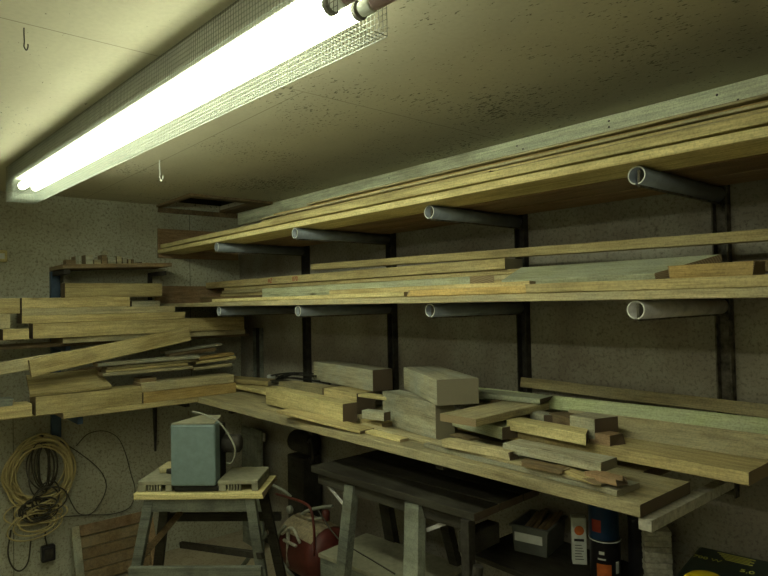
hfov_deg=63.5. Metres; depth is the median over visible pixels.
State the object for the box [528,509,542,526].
stick
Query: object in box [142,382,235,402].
beam
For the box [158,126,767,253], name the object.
board
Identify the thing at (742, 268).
block
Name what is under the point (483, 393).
board
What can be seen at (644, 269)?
board
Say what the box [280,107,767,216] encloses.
board
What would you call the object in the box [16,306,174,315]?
timber
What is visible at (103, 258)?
offcut
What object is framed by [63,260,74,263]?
offcut
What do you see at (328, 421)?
board
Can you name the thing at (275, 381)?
board
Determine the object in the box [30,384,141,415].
beam
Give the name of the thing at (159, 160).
ceiling hook
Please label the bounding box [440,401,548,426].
flat board
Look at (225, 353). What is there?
board
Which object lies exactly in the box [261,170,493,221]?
board
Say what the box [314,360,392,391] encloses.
beam
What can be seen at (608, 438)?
block
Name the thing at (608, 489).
board
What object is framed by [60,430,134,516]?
cable
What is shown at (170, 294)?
plank
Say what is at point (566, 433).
plank
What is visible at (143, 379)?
block
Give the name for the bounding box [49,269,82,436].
upright
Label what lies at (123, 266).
shelf
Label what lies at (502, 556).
shelf
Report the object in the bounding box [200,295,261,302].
batten
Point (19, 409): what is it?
beam
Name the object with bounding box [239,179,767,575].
wall
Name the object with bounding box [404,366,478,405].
square block
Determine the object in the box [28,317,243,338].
timber
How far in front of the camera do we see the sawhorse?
2.99 m
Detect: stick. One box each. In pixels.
[241,530,268,564]
[441,437,518,459]
[521,458,569,474]
[525,511,538,525]
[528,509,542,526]
[533,508,548,527]
[538,514,552,528]
[543,512,556,529]
[547,510,562,529]
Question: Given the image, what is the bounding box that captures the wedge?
[530,410,552,422]
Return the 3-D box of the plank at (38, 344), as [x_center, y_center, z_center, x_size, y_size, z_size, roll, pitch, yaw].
[-1.923,0.354,4.032,2.180,0.021,0.262,0,-2,-41]
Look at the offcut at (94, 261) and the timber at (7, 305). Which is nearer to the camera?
the timber at (7, 305)
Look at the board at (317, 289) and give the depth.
2.98 m
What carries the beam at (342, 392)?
on the plank at (621, 464)
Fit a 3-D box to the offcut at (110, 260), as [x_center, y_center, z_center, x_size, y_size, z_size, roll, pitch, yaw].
[-1.810,-0.175,4.100,0.050,0.054,0.066,-2,0,-41]
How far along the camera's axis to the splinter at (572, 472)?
1.96 m
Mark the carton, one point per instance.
(578, 521)
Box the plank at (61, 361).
[28,327,190,376]
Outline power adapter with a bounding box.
[40,523,55,562]
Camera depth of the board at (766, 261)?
1.86 m
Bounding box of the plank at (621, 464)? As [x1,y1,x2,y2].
[246,391,669,475]
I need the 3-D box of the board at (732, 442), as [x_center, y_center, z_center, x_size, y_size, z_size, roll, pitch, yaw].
[1.056,0.523,2.179,0.081,0.085,0.958,0,-2,-41]
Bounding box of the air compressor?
[272,484,339,575]
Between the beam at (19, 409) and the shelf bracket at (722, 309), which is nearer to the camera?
the shelf bracket at (722, 309)
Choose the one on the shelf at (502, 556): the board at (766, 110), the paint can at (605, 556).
the paint can at (605, 556)
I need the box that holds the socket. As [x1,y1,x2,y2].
[45,549,52,559]
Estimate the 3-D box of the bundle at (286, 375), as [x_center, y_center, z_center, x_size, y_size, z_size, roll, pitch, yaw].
[-0.599,0.612,4.102,0.071,0.127,0.811,0,-2,-41]
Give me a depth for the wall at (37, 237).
4.27 m
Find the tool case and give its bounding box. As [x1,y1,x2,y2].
[676,547,767,575]
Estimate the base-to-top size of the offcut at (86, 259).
0.065 m
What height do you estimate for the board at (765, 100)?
0.010 m
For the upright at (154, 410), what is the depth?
4.50 m
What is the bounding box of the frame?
[70,511,155,575]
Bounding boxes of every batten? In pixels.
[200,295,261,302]
[311,229,767,269]
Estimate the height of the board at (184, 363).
0.015 m
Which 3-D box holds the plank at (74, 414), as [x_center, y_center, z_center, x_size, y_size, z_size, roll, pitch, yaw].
[-1.350,0.736,4.085,1.440,0.031,0.208,0,-2,-41]
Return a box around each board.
[0,397,14,406]
[26,369,111,396]
[64,366,102,371]
[93,355,199,366]
[98,365,192,375]
[101,362,187,372]
[102,359,195,368]
[133,373,233,391]
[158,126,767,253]
[160,112,767,247]
[160,287,767,306]
[160,343,221,353]
[165,347,215,356]
[188,363,231,369]
[190,356,235,363]
[196,352,233,359]
[201,153,767,252]
[206,258,522,288]
[212,292,407,301]
[221,280,501,295]
[222,274,510,293]
[224,269,517,290]
[234,376,276,385]
[236,383,272,394]
[240,168,767,253]
[261,102,767,219]
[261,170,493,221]
[262,275,493,300]
[270,379,288,383]
[273,100,767,214]
[276,408,373,433]
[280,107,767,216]
[306,93,767,204]
[329,281,535,298]
[360,419,391,426]
[360,423,437,442]
[365,429,408,441]
[406,285,528,296]
[424,442,639,496]
[430,440,607,486]
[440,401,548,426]
[452,409,517,439]
[479,387,767,434]
[479,389,552,403]
[498,110,767,169]
[502,254,721,283]
[520,377,767,417]
[525,274,767,292]
[568,410,767,460]
[668,260,767,277]
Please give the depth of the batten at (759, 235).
2.40 m
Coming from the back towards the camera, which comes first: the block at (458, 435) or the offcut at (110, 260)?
the offcut at (110, 260)
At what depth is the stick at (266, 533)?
3.10 m
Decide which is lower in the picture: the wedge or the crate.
the crate
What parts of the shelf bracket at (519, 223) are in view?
bench arm, arm, arm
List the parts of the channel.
plate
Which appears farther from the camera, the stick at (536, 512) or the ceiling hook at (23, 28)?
the stick at (536, 512)
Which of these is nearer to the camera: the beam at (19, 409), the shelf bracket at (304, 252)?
the beam at (19, 409)
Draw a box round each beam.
[0,401,31,419]
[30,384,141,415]
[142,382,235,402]
[266,386,357,422]
[279,380,335,394]
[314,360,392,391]
[324,386,374,413]
[383,390,454,439]
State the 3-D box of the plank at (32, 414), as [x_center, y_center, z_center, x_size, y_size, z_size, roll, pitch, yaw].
[-1.982,0.745,3.946,2.580,0.031,0.392,0,-2,-41]
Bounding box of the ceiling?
[0,0,767,209]
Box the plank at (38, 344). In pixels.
[0,333,248,349]
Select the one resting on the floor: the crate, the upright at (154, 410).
the crate
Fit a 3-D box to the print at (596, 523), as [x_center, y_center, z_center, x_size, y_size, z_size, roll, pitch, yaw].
[0.802,0.899,2.343,0.003,0.045,0.036,0,-2,-42]
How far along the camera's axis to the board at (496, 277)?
4.25 m
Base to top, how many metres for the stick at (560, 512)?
0.070 m
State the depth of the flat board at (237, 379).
4.25 m
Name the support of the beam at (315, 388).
on the plank at (621, 464)
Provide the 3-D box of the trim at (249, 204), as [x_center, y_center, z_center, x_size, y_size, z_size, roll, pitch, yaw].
[-1.241,-0.595,4.564,0.648,0.055,0.600,0,-2,-41]
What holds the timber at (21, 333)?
on the plank at (38, 344)
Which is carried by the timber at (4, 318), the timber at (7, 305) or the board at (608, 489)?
the timber at (7, 305)
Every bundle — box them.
[271,372,330,384]
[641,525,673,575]
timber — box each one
[0,298,19,313]
[0,314,9,328]
[0,328,28,340]
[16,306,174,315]
[16,312,184,323]
[20,297,129,308]
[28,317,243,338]
[51,329,244,343]
[61,283,161,297]
[127,301,159,306]
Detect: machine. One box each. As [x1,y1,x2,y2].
[138,411,268,491]
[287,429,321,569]
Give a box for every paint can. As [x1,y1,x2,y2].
[588,504,618,540]
[588,535,620,575]
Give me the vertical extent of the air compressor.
0.722 m
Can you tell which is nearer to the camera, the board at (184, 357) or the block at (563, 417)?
the block at (563, 417)
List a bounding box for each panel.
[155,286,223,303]
[157,228,237,260]
[241,425,264,545]
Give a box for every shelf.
[49,263,171,299]
[475,533,628,575]
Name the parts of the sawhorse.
leg, leg, rail, leg, leg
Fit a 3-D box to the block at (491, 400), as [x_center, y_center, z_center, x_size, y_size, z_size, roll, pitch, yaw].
[0.535,0.573,2.772,0.080,0.153,0.080,0,-2,-41]
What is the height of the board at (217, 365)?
0.018 m
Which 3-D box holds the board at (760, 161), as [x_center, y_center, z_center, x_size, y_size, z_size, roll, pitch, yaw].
[0.388,-0.349,2.656,0.212,0.028,5.000,0,-2,-41]
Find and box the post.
[63,275,68,370]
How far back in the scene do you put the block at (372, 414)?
2.92 m
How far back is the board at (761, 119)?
2.06 m
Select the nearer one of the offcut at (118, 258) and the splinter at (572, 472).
the splinter at (572, 472)
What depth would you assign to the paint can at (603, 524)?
2.33 m
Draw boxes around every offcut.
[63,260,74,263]
[71,256,78,263]
[81,255,92,263]
[93,260,100,263]
[98,250,107,263]
[107,257,115,263]
[115,256,121,263]
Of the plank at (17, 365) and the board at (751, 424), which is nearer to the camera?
the board at (751, 424)
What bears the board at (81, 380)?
on the beam at (123, 395)
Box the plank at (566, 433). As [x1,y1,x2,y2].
[507,417,587,445]
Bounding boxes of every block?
[134,376,155,382]
[362,409,390,420]
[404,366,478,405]
[450,433,478,440]
[490,399,503,402]
[549,411,572,425]
[570,412,617,438]
[589,431,624,445]
[668,261,764,278]
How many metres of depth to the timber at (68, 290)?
4.09 m
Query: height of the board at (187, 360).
0.016 m
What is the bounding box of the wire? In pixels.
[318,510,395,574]
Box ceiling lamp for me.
[6,0,395,203]
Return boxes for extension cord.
[1,433,75,571]
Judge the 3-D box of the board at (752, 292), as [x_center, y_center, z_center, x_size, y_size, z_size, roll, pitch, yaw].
[0.158,0.050,2.621,0.242,0.027,5.270,0,-2,-41]
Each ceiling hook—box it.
[23,28,28,50]
[159,160,163,180]
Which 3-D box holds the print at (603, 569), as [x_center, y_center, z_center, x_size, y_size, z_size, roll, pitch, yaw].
[0.825,1.066,2.324,0.052,0.060,0.006,-2,-1,25]
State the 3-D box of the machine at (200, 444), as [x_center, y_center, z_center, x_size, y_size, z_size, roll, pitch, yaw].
[-0.903,0.803,3.124,0.589,0.370,0.270,-1,-1,2]
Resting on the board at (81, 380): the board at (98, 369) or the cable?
the board at (98, 369)
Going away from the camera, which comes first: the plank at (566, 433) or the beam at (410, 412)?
the plank at (566, 433)
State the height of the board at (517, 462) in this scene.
0.010 m
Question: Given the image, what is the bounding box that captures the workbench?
[311,450,539,575]
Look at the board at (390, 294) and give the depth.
3.01 m
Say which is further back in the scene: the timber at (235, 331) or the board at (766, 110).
the timber at (235, 331)
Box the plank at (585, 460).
[503,439,616,470]
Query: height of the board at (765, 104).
0.010 m
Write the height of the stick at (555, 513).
0.069 m
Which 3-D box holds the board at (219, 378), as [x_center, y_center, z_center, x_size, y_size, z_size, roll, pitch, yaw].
[-1.321,0.625,4.118,0.631,0.056,0.153,0,-2,-41]
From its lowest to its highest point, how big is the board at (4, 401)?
0.078 m
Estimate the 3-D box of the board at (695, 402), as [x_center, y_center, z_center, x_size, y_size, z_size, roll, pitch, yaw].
[1.057,0.420,2.349,0.022,0.061,1.309,0,-2,-41]
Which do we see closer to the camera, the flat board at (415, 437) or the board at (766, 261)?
the board at (766, 261)
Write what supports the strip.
on the beam at (410, 412)
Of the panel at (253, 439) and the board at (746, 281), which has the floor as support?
the panel at (253, 439)
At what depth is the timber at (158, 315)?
3.88 m
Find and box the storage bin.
[509,509,567,557]
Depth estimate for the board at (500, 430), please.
2.47 m
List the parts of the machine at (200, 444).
casing, plate, frame, motor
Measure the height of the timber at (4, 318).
0.085 m
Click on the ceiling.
(447, 78)
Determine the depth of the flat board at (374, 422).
2.98 m
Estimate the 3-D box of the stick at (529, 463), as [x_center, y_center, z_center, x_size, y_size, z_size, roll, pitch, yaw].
[0.534,0.596,2.070,0.050,0.017,0.174,0,-2,-41]
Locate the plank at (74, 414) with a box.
[55,389,245,418]
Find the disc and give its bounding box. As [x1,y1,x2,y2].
[684,570,719,575]
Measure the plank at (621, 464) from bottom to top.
0.039 m
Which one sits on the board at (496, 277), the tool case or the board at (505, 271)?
the board at (505, 271)
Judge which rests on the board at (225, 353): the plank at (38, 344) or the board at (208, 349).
the board at (208, 349)
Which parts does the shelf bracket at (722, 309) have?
arm, arm, bench arm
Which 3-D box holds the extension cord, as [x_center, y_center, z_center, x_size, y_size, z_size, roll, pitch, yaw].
[-2.201,1.359,3.972,0.422,0.847,0.136,0,-2,-34]
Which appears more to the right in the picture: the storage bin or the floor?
the storage bin
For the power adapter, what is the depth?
3.98 m
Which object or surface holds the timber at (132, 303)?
on the timber at (142, 309)
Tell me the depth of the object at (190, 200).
4.80 m
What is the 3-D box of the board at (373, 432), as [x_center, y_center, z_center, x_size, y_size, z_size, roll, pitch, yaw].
[-0.021,0.654,2.781,0.050,0.012,0.352,0,-2,-38]
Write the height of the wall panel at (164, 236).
0.219 m
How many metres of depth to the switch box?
3.91 m
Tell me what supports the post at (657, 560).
on the shelf at (502, 556)
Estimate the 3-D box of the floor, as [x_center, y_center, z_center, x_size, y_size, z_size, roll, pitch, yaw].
[-0.714,1.898,1.489,4.100,0.100,6.000,0,-2,-41]
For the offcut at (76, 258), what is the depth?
3.94 m
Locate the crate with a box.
[318,533,461,575]
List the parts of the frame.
rail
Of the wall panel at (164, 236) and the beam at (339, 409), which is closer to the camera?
the beam at (339, 409)
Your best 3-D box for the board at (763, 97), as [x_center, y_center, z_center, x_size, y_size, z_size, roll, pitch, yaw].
[0.816,-0.479,1.974,0.282,0.010,3.400,0,-2,-41]
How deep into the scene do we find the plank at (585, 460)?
2.08 m
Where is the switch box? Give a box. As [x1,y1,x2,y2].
[0,250,6,261]
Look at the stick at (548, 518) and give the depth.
2.67 m
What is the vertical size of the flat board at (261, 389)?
0.027 m
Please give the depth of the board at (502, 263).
3.17 m
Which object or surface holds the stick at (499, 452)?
on the board at (517, 462)
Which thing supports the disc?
on the tool case
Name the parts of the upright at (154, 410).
leg, arm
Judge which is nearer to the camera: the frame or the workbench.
the workbench
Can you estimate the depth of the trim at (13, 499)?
3.92 m
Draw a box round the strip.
[358,393,385,399]
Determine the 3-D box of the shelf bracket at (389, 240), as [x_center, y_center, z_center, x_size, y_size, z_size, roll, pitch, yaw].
[-0.192,0.230,3.360,0.667,1.120,0.055,0,-2,-41]
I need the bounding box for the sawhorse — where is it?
[126,476,286,575]
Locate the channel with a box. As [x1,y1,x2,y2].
[253,328,263,377]
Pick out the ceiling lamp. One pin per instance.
(250, 38)
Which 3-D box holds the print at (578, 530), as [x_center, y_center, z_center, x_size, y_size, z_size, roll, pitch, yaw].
[0.780,0.971,2.480,0.038,0.038,0.001,-1,-1,11]
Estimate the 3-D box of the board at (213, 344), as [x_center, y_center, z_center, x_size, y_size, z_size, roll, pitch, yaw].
[-1.342,0.421,4.331,0.414,0.048,0.080,0,-2,-41]
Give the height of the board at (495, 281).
0.022 m
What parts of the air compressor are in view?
carry handle, tank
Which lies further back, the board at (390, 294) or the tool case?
the board at (390, 294)
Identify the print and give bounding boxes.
[574,526,583,534]
[592,519,600,532]
[597,563,611,575]
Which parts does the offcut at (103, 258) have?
round knob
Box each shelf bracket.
[215,243,311,413]
[292,228,398,434]
[424,205,531,469]
[627,166,739,532]
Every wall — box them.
[0,191,242,575]
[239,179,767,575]
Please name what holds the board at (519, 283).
on the board at (752, 292)
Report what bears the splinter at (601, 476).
on the board at (517, 462)
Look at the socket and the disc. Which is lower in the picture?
the disc
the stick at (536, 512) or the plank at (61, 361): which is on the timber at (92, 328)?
the plank at (61, 361)
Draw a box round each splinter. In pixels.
[557,464,604,484]
[585,470,627,485]
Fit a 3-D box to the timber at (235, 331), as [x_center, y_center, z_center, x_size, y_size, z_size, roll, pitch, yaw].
[-1.579,0.323,4.264,1.219,0.037,0.301,0,-2,-41]
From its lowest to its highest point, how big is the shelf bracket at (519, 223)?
1.120 m
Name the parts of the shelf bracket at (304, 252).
arm, arm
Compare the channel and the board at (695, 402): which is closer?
the board at (695, 402)
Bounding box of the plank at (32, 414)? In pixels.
[0,414,52,420]
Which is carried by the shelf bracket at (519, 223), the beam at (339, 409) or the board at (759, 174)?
the board at (759, 174)
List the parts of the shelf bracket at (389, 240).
arm, arm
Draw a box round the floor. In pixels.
[114,530,288,575]
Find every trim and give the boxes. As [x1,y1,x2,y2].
[13,499,13,556]
[156,193,272,218]
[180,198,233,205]
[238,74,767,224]
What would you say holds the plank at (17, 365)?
on the timber at (235, 331)
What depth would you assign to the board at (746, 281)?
1.75 m
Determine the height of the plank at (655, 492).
0.039 m
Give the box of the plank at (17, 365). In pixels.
[0,346,92,374]
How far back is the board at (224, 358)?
4.29 m
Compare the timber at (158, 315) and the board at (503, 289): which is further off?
the timber at (158, 315)
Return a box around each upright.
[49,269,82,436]
[152,403,189,450]
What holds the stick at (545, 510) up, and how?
in the storage bin
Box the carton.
[570,514,586,564]
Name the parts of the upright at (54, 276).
post, arm, arm, arm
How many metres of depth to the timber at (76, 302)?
3.82 m
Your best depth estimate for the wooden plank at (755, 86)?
2.78 m
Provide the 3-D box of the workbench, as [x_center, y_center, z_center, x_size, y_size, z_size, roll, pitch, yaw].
[0.083,1.373,2.703,0.916,1.017,1.119,0,-2,-44]
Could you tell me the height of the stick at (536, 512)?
0.057 m
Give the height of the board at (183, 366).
0.018 m
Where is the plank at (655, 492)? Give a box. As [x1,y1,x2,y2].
[198,392,689,517]
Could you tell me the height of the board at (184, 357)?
0.020 m

